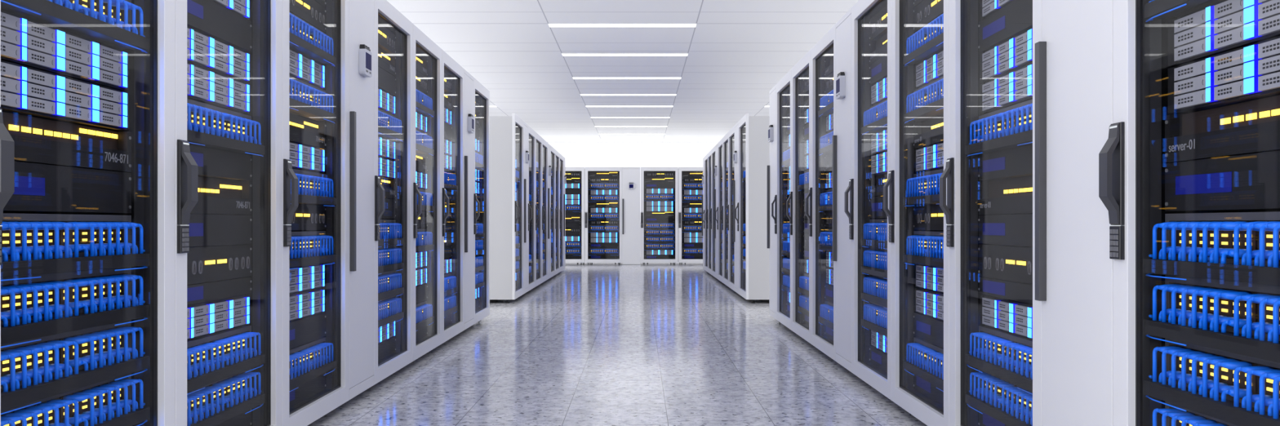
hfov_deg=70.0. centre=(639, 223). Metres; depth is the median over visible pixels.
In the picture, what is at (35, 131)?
light
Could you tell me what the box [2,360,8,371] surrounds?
light
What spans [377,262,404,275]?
cable tray
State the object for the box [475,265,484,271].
cable tray
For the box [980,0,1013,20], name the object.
server
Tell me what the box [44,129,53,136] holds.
light
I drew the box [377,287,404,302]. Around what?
cable tray
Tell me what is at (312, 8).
vent
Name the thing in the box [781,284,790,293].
cable tray
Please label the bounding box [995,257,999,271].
vent
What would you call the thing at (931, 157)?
server
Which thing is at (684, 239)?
server
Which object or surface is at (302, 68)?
server
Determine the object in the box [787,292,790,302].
server
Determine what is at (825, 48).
tall cabinet
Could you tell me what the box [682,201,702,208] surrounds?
server
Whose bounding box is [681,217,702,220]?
cable tray
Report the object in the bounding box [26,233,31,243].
light
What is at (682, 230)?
cable tray
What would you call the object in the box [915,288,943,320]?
server
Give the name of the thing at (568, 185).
server
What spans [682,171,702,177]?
server
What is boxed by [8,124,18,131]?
light
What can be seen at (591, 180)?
switch
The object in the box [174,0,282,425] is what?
tall cabinet
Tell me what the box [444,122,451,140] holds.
blank panel
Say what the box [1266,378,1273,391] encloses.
light
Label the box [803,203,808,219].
server
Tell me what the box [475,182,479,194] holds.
server
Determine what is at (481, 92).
tall cabinet
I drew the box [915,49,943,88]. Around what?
server
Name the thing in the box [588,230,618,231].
cable tray
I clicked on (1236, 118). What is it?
light
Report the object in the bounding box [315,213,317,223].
vent
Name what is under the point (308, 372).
cable tray
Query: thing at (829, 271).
server
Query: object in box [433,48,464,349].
tall cabinet
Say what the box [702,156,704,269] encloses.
unit
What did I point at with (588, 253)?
cable tray
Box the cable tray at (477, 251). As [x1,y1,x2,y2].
[475,249,484,254]
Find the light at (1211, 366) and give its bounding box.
[1210,364,1213,376]
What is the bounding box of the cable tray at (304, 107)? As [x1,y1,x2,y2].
[289,97,336,123]
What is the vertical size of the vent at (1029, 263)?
0.044 m
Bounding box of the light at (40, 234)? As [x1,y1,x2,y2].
[38,232,42,242]
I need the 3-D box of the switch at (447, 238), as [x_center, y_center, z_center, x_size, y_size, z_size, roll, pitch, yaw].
[-1.684,0.135,6.670,0.504,0.117,0.624,0,0,0]
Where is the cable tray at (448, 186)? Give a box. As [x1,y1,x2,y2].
[444,182,457,191]
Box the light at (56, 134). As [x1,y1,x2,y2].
[53,131,61,137]
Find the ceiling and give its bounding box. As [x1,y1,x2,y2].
[386,0,858,142]
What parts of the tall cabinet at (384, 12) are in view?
handle, blank panel, blank panel, frame, frame, frame, frame, blank panel, frame, patch panel, patch panel, patch panel, patch panel, patch panel, mounting rail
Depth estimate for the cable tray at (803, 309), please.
6.73 m
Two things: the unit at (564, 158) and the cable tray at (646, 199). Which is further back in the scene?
the cable tray at (646, 199)
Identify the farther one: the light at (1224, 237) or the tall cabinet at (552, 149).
the tall cabinet at (552, 149)
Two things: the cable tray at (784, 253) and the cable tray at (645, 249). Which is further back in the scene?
the cable tray at (645, 249)
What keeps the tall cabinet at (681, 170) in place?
on the floor
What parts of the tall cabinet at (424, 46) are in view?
handle, frame, blank panel, blank panel, frame, frame, patch panel, patch panel, patch panel, patch panel, patch panel, mounting rail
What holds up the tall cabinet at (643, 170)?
on the floor
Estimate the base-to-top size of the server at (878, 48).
0.124 m
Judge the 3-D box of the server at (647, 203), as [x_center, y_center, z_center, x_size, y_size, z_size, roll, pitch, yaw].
[0.421,-0.430,19.718,0.620,0.110,0.623,0,0,0]
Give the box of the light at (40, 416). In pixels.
[37,413,42,423]
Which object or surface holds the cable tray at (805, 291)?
on the tall cabinet at (802, 68)
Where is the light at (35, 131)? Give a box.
[32,128,42,134]
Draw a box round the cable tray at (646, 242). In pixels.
[644,240,675,243]
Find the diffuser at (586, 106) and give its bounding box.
[586,106,672,106]
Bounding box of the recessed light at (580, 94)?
[580,93,676,95]
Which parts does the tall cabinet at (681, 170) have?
handle, patch panel, patch panel, patch panel, frame, frame, patch panel, patch panel, frame, blank panel, blank panel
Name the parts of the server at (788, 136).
blank panel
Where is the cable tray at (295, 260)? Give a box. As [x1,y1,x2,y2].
[289,254,336,269]
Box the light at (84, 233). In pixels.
[82,231,87,241]
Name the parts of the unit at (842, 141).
bar handle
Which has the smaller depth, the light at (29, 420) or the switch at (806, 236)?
the light at (29, 420)
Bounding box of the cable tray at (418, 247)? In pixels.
[415,244,434,253]
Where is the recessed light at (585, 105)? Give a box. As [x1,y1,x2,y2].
[585,105,673,106]
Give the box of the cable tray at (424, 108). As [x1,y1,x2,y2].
[415,101,434,117]
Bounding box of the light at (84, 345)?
[82,343,87,353]
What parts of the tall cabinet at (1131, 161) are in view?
handle, door, mounting rail, patch panel, patch panel, patch panel, patch panel, patch panel, blank panel, frame, frame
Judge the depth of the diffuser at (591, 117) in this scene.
18.22 m
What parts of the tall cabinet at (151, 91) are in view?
handle, frame, frame, frame, blank panel, patch panel, patch panel, patch panel, patch panel, patch panel, frame, mounting rail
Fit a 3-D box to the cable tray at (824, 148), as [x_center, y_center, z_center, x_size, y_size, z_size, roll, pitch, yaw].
[1.246,-0.486,5.870,0.078,0.052,0.670,0,0,0]
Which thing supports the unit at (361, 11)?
on the floor
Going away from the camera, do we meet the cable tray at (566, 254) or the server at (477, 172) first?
the server at (477, 172)
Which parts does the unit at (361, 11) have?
bar handle, panel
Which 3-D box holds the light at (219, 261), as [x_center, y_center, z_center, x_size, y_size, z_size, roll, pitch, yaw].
[-1.434,0.129,3.122,0.003,0.012,0.031,0,0,0]
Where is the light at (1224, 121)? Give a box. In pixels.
[1220,117,1231,124]
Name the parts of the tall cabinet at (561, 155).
handle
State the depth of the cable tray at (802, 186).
6.80 m
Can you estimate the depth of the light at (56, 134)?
2.30 m
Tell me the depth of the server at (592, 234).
19.41 m
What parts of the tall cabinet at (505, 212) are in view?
mounting rail, handle, patch panel, patch panel, patch panel, patch panel, patch panel, door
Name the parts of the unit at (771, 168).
bar handle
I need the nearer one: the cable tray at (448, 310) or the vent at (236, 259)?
the vent at (236, 259)
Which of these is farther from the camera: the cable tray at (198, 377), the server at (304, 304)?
the server at (304, 304)
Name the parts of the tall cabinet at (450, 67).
handle, blank panel, frame, blank panel, blank panel, patch panel, patch panel, patch panel, mounting rail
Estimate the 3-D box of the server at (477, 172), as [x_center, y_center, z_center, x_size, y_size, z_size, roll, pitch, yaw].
[-1.744,-0.430,7.870,0.623,0.110,0.620,0,0,0]
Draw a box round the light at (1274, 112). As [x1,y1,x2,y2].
[1271,108,1279,115]
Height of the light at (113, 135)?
0.012 m
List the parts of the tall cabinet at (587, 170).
blank panel, blank panel, patch panel, patch panel, patch panel, patch panel, patch panel, frame, frame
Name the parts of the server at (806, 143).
blank panel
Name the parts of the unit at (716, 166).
bar handle, panel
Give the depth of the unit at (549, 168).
13.67 m
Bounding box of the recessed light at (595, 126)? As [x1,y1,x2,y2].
[595,125,667,127]
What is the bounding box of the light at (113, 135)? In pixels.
[111,133,117,138]
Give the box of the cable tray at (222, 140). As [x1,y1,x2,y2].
[186,129,264,156]
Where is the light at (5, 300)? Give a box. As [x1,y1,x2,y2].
[2,297,8,307]
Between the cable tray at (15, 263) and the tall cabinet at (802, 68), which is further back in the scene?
the tall cabinet at (802, 68)
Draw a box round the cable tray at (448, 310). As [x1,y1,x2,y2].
[444,306,457,318]
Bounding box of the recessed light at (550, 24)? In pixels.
[547,22,697,26]
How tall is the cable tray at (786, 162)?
0.052 m
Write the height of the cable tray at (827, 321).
0.052 m
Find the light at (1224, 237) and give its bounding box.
[1221,234,1227,244]
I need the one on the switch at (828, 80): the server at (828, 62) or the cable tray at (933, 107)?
the server at (828, 62)
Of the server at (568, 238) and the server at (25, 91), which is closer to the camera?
the server at (25, 91)
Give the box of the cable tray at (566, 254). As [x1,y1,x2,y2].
[565,253,581,255]
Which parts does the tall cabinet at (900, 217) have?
handle, mounting rail, patch panel, patch panel, patch panel, patch panel, patch panel, blank panel, blank panel, frame, frame, frame, frame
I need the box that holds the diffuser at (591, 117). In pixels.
[591,116,670,117]
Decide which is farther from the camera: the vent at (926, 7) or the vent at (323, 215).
the vent at (323, 215)
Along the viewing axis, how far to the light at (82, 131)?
2.41 m
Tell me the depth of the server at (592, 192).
19.41 m
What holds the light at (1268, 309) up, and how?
on the tall cabinet at (1131, 161)
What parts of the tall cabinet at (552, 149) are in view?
handle, door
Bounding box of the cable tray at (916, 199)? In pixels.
[902,194,939,206]
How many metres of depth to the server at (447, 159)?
6.84 m
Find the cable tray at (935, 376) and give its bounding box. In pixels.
[902,360,943,391]
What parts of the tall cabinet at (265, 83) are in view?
handle, blank panel, blank panel, blank panel, frame, frame, blank panel, patch panel, patch panel, patch panel, blank panel, mounting rail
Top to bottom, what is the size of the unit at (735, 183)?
2.068 m
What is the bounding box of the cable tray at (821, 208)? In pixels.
[817,204,832,212]
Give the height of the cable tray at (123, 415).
0.052 m
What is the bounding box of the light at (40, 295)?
[37,293,42,302]
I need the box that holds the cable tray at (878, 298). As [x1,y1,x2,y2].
[861,292,887,309]
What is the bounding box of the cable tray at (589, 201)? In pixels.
[588,200,618,202]
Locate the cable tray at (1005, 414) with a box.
[965,390,1031,425]
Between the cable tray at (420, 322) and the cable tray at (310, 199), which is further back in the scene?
the cable tray at (420, 322)
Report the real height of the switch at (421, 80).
0.113 m
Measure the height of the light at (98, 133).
0.012 m
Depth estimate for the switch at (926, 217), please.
3.97 m
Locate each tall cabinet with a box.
[0,0,174,425]
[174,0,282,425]
[282,0,349,425]
[373,0,413,385]
[404,23,441,367]
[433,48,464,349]
[473,77,489,324]
[489,113,524,303]
[528,125,535,291]
[535,132,542,286]
[542,137,547,283]
[546,145,555,280]
[555,149,559,275]
[560,153,563,271]
[565,167,584,264]
[584,167,622,264]
[640,167,678,264]
[678,167,702,264]
[702,153,707,271]
[705,149,711,275]
[709,145,715,277]
[715,138,722,282]
[720,132,728,286]
[725,125,734,291]
[734,113,768,303]
[771,69,791,329]
[786,49,810,343]
[804,23,835,361]
[844,0,891,399]
[883,0,949,425]
[939,0,1041,425]
[1098,0,1279,425]
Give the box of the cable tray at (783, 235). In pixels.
[781,233,790,239]
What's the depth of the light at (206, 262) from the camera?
3.03 m
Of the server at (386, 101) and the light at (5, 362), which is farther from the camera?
the server at (386, 101)
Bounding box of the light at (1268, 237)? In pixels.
[1266,235,1272,246]
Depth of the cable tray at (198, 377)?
3.07 m
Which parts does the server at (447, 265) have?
blank panel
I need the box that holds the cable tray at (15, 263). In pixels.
[0,249,149,281]
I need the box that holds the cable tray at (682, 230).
[681,230,702,231]
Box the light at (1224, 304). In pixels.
[1221,301,1227,312]
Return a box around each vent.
[191,261,196,274]
[198,260,202,274]
[228,257,232,270]
[234,257,238,270]
[240,257,244,269]
[246,256,249,268]
[291,213,294,223]
[311,7,313,17]
[311,213,313,223]
[315,9,317,19]
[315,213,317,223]
[319,12,321,22]
[319,213,321,223]
[322,14,324,24]
[322,213,324,223]
[916,13,919,22]
[916,213,919,223]
[924,6,927,17]
[924,213,927,223]
[927,4,929,14]
[927,213,929,223]
[983,257,986,269]
[987,257,991,269]
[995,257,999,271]
[1000,258,1004,271]
[1027,261,1031,275]
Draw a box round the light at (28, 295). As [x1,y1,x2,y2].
[26,293,31,304]
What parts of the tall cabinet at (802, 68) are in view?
handle, mounting rail, patch panel, patch panel, patch panel, blank panel, blank panel, blank panel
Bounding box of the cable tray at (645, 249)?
[644,248,674,250]
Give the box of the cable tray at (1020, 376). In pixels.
[965,351,1032,395]
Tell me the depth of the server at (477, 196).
8.16 m
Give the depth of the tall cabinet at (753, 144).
9.92 m
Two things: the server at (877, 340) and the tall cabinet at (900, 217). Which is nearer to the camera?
the tall cabinet at (900, 217)
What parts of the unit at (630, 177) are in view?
bar handle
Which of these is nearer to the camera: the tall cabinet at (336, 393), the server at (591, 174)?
the tall cabinet at (336, 393)
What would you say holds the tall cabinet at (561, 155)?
on the floor
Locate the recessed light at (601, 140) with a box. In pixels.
[600,139,663,140]
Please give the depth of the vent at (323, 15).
4.14 m
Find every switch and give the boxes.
[186,244,251,284]
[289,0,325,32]
[290,204,325,230]
[377,21,395,54]
[415,70,427,94]
[417,211,427,227]
[444,72,451,93]
[444,233,451,249]
[475,97,479,112]
[565,171,581,177]
[565,226,581,232]
[588,177,617,182]
[588,219,617,225]
[644,171,674,177]
[682,177,702,182]
[682,219,702,225]
[786,90,790,106]
[803,74,808,93]
[803,233,808,249]
[824,71,833,94]
[824,211,832,227]
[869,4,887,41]
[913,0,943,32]
[913,204,943,230]
[977,244,1032,284]
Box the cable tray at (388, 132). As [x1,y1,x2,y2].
[377,124,404,142]
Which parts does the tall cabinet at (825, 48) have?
handle, mounting rail, patch panel, patch panel, patch panel, patch panel, patch panel, blank panel, blank panel, frame, frame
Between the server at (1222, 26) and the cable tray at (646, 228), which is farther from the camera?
the cable tray at (646, 228)
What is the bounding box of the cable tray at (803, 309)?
[797,306,808,316]
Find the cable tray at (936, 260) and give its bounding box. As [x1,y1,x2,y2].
[902,254,943,269]
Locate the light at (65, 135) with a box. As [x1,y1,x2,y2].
[62,133,70,138]
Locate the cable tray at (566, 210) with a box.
[565,209,581,211]
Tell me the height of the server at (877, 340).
0.104 m
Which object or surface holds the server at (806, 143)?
on the server at (806, 157)
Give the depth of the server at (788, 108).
7.75 m
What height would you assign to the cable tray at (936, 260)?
0.052 m
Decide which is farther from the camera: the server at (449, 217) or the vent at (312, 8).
the server at (449, 217)
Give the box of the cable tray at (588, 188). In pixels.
[588,187,618,189]
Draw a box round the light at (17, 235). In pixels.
[15,233,20,243]
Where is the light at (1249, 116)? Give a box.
[1245,112,1257,119]
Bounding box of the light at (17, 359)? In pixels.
[14,357,20,368]
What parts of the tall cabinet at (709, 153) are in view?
handle, door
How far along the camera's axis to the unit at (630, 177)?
19.32 m
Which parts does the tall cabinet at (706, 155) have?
door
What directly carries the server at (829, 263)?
on the server at (829, 271)
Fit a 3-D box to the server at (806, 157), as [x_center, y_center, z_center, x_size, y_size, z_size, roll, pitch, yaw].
[1.563,-0.463,6.670,0.623,0.111,0.620,0,0,0]
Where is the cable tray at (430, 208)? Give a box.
[417,204,434,212]
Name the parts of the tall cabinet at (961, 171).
handle, mounting rail, blank panel, patch panel, patch panel, patch panel, blank panel, blank panel, blank panel, blank panel, frame, frame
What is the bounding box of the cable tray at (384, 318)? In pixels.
[377,311,404,329]
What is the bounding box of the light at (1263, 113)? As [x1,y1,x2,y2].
[1259,110,1270,117]
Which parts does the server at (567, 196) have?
blank panel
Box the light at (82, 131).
[79,128,87,133]
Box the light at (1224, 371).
[1221,368,1227,379]
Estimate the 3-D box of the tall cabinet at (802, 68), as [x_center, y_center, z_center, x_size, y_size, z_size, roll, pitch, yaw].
[1.655,-0.166,6.670,1.040,2.068,0.797,0,0,0]
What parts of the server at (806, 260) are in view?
blank panel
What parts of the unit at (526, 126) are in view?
bar handle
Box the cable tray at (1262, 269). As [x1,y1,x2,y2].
[1143,254,1279,286]
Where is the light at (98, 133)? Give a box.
[95,130,102,136]
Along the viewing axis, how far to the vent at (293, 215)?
3.78 m
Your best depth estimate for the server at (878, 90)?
4.79 m
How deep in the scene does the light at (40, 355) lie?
2.21 m
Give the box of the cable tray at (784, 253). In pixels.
[781,250,790,256]
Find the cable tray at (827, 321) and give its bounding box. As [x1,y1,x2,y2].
[817,316,833,331]
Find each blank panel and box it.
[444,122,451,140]
[644,182,674,188]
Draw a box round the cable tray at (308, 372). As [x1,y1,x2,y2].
[289,358,336,391]
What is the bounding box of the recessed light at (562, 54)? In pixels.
[561,53,688,56]
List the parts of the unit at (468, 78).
bar handle, panel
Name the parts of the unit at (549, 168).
bar handle, panel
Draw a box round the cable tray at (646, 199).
[644,198,675,200]
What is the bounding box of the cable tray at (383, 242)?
[377,238,404,247]
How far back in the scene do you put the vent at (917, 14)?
4.11 m
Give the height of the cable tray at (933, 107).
0.052 m
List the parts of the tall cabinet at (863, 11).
handle, mounting rail, patch panel, patch panel, patch panel, patch panel, patch panel, blank panel, blank panel, blank panel, frame, frame, frame, frame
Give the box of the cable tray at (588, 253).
[588,253,619,254]
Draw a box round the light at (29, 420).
[26,417,31,425]
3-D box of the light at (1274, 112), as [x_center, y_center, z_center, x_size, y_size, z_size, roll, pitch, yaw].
[1.284,-0.225,1.840,0.002,0.012,0.028,0,0,0]
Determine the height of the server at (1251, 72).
0.109 m
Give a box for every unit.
[338,0,373,407]
[456,69,474,335]
[524,122,528,293]
[547,142,551,279]
[563,156,566,270]
[622,167,639,264]
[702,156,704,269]
[714,143,717,279]
[733,121,738,293]
[767,84,776,319]
[832,8,851,372]
[1035,0,1112,425]
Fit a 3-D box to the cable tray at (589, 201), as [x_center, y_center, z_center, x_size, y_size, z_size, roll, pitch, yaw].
[-0.762,-0.486,19.401,0.670,0.052,0.078,0,0,0]
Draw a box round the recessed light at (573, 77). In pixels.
[572,76,681,79]
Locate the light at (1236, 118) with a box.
[1232,115,1244,122]
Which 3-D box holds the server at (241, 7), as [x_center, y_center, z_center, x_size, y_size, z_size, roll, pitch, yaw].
[-1.744,-0.808,3.070,0.623,0.111,0.620,0,0,0]
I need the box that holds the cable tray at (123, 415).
[83,403,149,425]
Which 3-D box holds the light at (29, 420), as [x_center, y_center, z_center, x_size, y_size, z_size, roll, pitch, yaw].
[-1.447,0.470,2.163,0.003,0.023,0.017,0,0,0]
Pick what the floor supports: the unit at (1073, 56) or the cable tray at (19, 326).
the unit at (1073, 56)
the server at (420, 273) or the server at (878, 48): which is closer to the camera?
the server at (878, 48)
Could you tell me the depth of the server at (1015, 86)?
3.12 m
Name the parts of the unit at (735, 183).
bar handle, panel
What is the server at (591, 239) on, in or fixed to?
on the tall cabinet at (587, 170)
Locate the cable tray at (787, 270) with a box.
[781,267,790,274]
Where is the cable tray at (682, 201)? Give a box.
[681,200,702,202]
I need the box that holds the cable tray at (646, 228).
[644,226,675,229]
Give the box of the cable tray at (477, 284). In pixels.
[475,281,484,288]
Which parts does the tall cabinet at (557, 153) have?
handle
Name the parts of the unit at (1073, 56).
bar handle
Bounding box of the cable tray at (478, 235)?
[475,233,484,238]
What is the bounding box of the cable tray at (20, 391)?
[0,351,149,414]
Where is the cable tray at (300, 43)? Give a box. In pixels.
[289,31,336,66]
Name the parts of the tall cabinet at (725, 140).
handle, mounting rail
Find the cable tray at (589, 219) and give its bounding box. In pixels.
[588,217,618,220]
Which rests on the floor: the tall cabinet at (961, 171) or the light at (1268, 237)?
the tall cabinet at (961, 171)
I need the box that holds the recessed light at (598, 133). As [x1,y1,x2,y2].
[598,133,665,133]
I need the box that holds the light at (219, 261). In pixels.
[217,259,222,263]
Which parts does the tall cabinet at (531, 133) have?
mounting rail, handle, patch panel, patch panel, patch panel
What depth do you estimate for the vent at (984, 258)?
3.31 m
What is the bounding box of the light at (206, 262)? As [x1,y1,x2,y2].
[204,260,210,264]
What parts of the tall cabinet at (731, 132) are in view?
handle, mounting rail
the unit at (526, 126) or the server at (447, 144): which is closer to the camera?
the server at (447, 144)
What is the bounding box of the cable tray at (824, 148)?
[817,143,832,155]
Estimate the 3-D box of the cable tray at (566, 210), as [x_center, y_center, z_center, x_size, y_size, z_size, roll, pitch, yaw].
[-1.564,-0.275,19.401,0.670,0.052,0.078,0,0,0]
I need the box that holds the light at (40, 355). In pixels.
[37,353,42,363]
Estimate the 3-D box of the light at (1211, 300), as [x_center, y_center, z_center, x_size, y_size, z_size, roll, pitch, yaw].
[1.266,0.179,2.015,0.003,0.023,0.017,0,0,0]
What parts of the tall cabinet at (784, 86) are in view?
handle, patch panel, patch panel, patch panel, patch panel, patch panel, mounting rail, blank panel, blank panel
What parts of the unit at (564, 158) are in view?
bar handle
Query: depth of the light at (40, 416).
2.21 m
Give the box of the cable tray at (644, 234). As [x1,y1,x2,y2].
[644,234,675,236]
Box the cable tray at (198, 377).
[186,351,264,395]
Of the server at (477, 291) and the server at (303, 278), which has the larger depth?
the server at (477, 291)
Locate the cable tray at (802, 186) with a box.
[797,182,808,191]
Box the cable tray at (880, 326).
[861,319,887,338]
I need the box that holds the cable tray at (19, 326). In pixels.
[0,301,149,348]
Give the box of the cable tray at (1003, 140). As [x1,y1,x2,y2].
[965,129,1032,156]
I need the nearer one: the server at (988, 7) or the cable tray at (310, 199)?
the server at (988, 7)
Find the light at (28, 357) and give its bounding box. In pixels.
[26,355,31,366]
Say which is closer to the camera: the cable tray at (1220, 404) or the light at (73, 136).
the cable tray at (1220, 404)
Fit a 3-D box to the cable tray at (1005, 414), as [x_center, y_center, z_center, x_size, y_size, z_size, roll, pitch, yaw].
[1.246,0.646,3.070,0.078,0.052,0.670,0,0,0]
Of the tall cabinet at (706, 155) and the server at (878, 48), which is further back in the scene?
the tall cabinet at (706, 155)
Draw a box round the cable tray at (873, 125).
[861,116,887,135]
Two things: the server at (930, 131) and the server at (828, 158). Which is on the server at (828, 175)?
the server at (828, 158)
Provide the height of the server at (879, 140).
0.110 m
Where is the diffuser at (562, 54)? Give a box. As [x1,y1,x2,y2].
[562,53,687,55]
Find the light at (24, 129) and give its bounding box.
[21,126,31,133]
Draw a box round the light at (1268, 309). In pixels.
[1266,306,1272,319]
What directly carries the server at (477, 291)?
on the blank panel
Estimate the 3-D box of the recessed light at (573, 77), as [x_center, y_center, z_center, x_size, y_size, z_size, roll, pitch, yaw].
[-0.182,-2.129,13.340,1.587,0.006,0.162,0,0,0]
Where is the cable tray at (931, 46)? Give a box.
[902,31,943,66]
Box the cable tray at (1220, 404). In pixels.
[1143,375,1279,425]
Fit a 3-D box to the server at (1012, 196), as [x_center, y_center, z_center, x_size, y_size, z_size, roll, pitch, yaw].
[1.554,-0.096,3.070,0.602,0.124,0.624,0,0,0]
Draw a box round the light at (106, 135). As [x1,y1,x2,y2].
[103,132,111,137]
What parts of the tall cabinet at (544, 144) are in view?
mounting rail, handle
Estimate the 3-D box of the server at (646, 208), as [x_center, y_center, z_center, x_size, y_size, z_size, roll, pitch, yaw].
[0.421,-0.317,19.718,0.620,0.109,0.623,0,0,0]
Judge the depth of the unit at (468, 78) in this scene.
7.26 m
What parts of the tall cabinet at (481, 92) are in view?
blank panel, handle, patch panel, patch panel, patch panel, patch panel, patch panel, mounting rail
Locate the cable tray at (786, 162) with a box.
[781,158,790,166]
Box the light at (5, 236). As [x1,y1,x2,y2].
[2,233,8,244]
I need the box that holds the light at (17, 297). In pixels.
[15,295,20,306]
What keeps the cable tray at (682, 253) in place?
on the tall cabinet at (681, 170)
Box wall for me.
[547,142,718,257]
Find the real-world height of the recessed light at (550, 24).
0.006 m
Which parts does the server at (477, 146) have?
blank panel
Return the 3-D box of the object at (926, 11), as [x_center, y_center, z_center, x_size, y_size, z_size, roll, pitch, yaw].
[1.503,-0.932,3.870,0.504,0.113,0.624,0,0,0]
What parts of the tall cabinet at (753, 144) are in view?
handle, patch panel, patch panel, patch panel, patch panel, patch panel, door, mounting rail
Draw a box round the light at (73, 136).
[71,134,78,139]
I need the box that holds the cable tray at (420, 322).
[415,316,434,331]
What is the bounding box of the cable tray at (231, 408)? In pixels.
[190,390,264,425]
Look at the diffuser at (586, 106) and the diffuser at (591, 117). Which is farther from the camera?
the diffuser at (591, 117)
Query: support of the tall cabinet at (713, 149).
on the floor
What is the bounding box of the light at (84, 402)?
[82,399,87,408]
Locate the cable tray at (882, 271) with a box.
[861,266,887,279]
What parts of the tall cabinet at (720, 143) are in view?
handle, door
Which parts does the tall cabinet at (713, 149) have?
handle, door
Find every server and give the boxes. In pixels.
[0,9,128,90]
[0,59,128,130]
[2,111,131,172]
[186,26,249,82]
[186,62,249,113]
[186,294,249,340]
[190,176,251,214]
[210,0,249,20]
[289,48,324,88]
[289,113,325,148]
[289,141,324,173]
[289,263,324,293]
[289,288,324,321]
[315,0,325,7]
[377,47,395,76]
[377,88,395,115]
[377,136,395,159]
[377,156,395,178]
[377,321,395,343]
[379,177,395,199]
[415,53,427,77]
[415,111,426,133]
[415,152,427,173]
[415,171,426,189]
[415,250,426,268]
[415,266,426,286]
[444,91,451,110]
[444,107,451,124]
[444,138,451,155]
[444,154,451,170]
[444,203,451,219]
[444,257,451,274]
[475,112,479,126]
[475,138,479,151]
[475,168,479,182]
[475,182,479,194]
[475,195,479,207]
[475,288,479,298]
[565,182,581,189]
[565,194,581,199]
[565,199,581,204]
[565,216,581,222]
[565,235,581,241]
[566,177,581,183]
[588,171,617,177]
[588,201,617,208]
[589,189,617,195]
[589,208,617,213]
[589,231,617,237]
[589,237,617,242]
[644,177,674,182]
[644,188,674,194]
[644,200,674,206]
[644,206,674,211]
[644,211,674,217]
[644,249,674,254]
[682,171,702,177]
[682,189,702,195]
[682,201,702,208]
[682,208,702,213]
[682,231,702,237]
[682,237,702,242]
[786,106,790,121]
[786,193,790,206]
[787,134,790,148]
[787,166,790,179]
[787,179,790,192]
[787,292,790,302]
[803,93,808,110]
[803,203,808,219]
[804,108,808,124]
[804,139,808,155]
[804,154,808,170]
[804,257,808,273]
[824,55,833,76]
[824,154,832,173]
[826,112,833,133]
[826,172,832,189]
[826,250,833,268]
[826,266,833,285]
[861,239,887,249]
[869,32,887,64]
[869,173,887,196]
[871,76,887,106]
[871,128,887,155]
[871,151,887,175]
[871,329,887,353]
[913,0,923,7]
[913,114,943,148]
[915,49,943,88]
[915,142,943,173]
[915,263,943,293]
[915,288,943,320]
[977,175,1032,214]
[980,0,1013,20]
[980,27,1032,82]
[980,62,1032,113]
[980,294,1032,339]
[1164,94,1279,162]
[1168,0,1279,66]
[1168,35,1279,113]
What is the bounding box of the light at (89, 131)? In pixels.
[87,129,95,134]
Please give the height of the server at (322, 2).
0.124 m
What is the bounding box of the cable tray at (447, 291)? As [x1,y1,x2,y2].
[444,287,457,297]
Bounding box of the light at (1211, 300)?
[1210,299,1213,310]
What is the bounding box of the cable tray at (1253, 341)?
[1143,315,1279,363]
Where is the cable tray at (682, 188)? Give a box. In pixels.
[681,187,702,189]
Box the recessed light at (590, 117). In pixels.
[590,116,670,118]
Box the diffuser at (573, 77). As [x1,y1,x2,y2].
[573,77,680,79]
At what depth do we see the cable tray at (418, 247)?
5.89 m
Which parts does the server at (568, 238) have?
blank panel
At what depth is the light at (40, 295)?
2.21 m
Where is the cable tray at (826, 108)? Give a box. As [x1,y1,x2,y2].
[817,102,833,117]
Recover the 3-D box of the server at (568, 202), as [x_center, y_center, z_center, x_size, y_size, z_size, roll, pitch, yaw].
[-1.564,-0.463,19.718,0.620,0.111,0.623,0,0,0]
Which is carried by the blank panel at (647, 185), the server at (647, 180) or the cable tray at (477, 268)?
the server at (647, 180)
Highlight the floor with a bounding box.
[307,257,927,425]
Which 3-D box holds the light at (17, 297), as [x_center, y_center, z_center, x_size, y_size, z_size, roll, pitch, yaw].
[-1.447,0.179,2.125,0.003,0.023,0.017,0,0,0]
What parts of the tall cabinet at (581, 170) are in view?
blank panel, blank panel, blank panel, patch panel, patch panel, patch panel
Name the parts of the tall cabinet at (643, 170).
handle, patch panel, patch panel, blank panel, patch panel, patch panel, patch panel, blank panel, frame, frame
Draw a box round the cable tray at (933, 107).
[902,97,943,123]
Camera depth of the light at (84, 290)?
2.38 m
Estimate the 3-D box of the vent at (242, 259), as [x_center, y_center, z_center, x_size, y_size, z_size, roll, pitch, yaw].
[-1.434,0.142,3.303,0.004,0.044,0.025,0,0,0]
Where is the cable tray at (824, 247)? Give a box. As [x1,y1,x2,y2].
[817,244,832,251]
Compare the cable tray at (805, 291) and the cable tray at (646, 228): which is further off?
the cable tray at (646, 228)
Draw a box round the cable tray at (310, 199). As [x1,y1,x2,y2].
[290,194,336,206]
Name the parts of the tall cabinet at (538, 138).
mounting rail, handle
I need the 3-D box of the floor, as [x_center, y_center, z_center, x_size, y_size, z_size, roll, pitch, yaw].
[0.000,0.918,9.900,12.200,0.100,28.000,0,0,0]
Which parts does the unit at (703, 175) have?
bar handle, panel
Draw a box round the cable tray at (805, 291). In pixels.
[797,287,808,296]
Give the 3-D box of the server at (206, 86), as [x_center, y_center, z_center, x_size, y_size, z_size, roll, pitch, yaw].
[-1.744,-0.463,3.070,0.623,0.111,0.620,0,0,0]
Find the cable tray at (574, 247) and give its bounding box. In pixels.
[565,246,581,248]
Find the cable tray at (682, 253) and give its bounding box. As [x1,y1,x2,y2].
[681,253,702,255]
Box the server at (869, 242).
[861,239,887,249]
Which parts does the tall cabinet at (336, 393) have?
handle, blank panel, blank panel, frame, frame, frame, frame, frame, patch panel, patch panel, patch panel, patch panel, patch panel, mounting rail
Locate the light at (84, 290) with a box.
[82,288,87,297]

